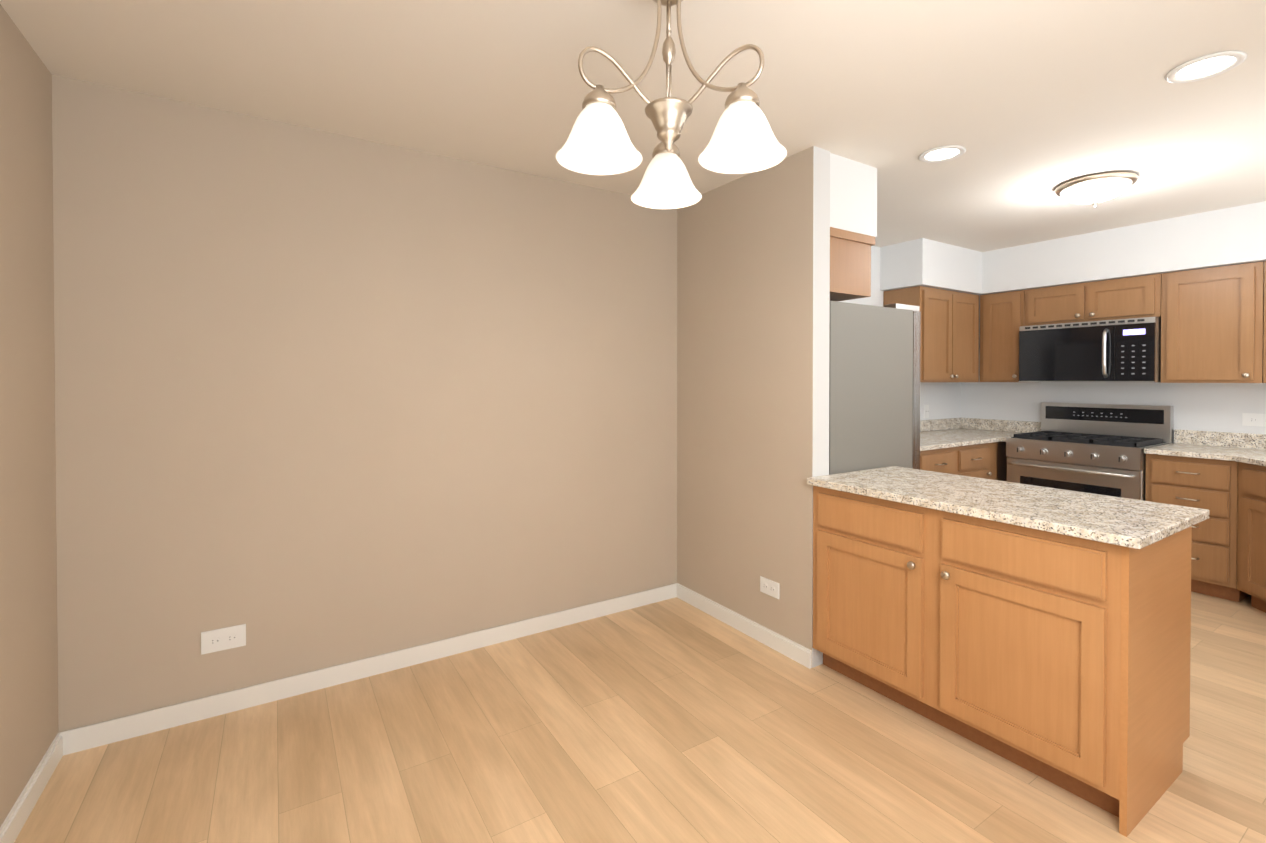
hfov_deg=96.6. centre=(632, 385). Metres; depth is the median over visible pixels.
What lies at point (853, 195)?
wall
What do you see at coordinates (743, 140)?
chandelier
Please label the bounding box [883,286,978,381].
upper cabinet
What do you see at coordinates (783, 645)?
baseboard
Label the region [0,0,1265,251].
ceiling
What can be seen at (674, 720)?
floor
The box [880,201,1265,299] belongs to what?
wall
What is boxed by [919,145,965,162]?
recessed light
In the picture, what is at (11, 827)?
baseboard
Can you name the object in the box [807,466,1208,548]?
countertop
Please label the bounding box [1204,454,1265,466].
countertop
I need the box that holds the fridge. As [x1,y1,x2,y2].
[829,301,920,474]
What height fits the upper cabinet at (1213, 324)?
0.765 m
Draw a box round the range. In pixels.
[1006,402,1173,500]
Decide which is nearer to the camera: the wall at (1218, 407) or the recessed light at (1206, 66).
the recessed light at (1206, 66)
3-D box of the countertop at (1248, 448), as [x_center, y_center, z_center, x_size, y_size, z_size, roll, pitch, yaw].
[4.073,0.395,3.354,0.660,0.132,1.418,0,1,-33]
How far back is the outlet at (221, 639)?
2.33 m
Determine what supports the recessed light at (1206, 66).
in the ceiling
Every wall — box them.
[0,4,58,826]
[52,75,960,731]
[677,146,829,667]
[830,153,876,236]
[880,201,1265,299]
[961,300,1265,442]
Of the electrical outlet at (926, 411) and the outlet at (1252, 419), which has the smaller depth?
the outlet at (1252, 419)
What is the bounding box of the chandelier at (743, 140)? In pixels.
[556,0,786,208]
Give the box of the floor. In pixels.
[14,592,1265,842]
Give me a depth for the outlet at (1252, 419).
3.79 m
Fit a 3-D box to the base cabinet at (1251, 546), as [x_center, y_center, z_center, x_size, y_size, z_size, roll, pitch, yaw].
[3.957,0.908,3.030,1.205,0.884,0.986,0,1,-33]
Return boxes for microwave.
[1019,317,1160,382]
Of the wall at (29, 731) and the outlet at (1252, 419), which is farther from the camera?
the outlet at (1252, 419)
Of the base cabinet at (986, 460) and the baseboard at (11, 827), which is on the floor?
the base cabinet at (986, 460)
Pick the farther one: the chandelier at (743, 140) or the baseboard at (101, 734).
the baseboard at (101, 734)
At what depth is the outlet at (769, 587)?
2.92 m
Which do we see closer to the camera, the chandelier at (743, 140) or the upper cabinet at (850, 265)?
the chandelier at (743, 140)
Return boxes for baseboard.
[0,731,67,842]
[68,583,675,753]
[676,583,811,668]
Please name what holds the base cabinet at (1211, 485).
on the floor
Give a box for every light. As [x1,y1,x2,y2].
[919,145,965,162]
[1055,171,1137,206]
[1165,50,1246,82]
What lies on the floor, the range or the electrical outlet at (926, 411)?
the range
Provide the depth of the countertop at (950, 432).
4.96 m
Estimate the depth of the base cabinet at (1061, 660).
1.96 m
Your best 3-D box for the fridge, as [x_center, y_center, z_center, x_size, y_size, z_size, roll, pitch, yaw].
[1.088,0.447,3.392,0.846,1.798,0.900,0,1,-33]
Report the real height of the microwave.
0.456 m
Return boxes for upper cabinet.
[830,227,874,300]
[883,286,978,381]
[979,261,1265,382]
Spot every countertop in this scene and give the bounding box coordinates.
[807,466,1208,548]
[920,418,1040,450]
[1144,429,1265,457]
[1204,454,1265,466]
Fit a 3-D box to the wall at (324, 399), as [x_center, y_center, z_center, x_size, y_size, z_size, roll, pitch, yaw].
[0.490,0.097,3.781,6.440,2.490,0.100,0,1,-33]
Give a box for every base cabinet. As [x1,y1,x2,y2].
[813,486,1191,836]
[920,441,1007,481]
[1145,454,1248,601]
[1237,462,1265,612]
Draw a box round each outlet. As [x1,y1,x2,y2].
[201,624,245,654]
[760,576,778,598]
[924,405,928,417]
[1242,413,1265,426]
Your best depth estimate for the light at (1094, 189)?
3.08 m
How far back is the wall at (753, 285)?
3.00 m

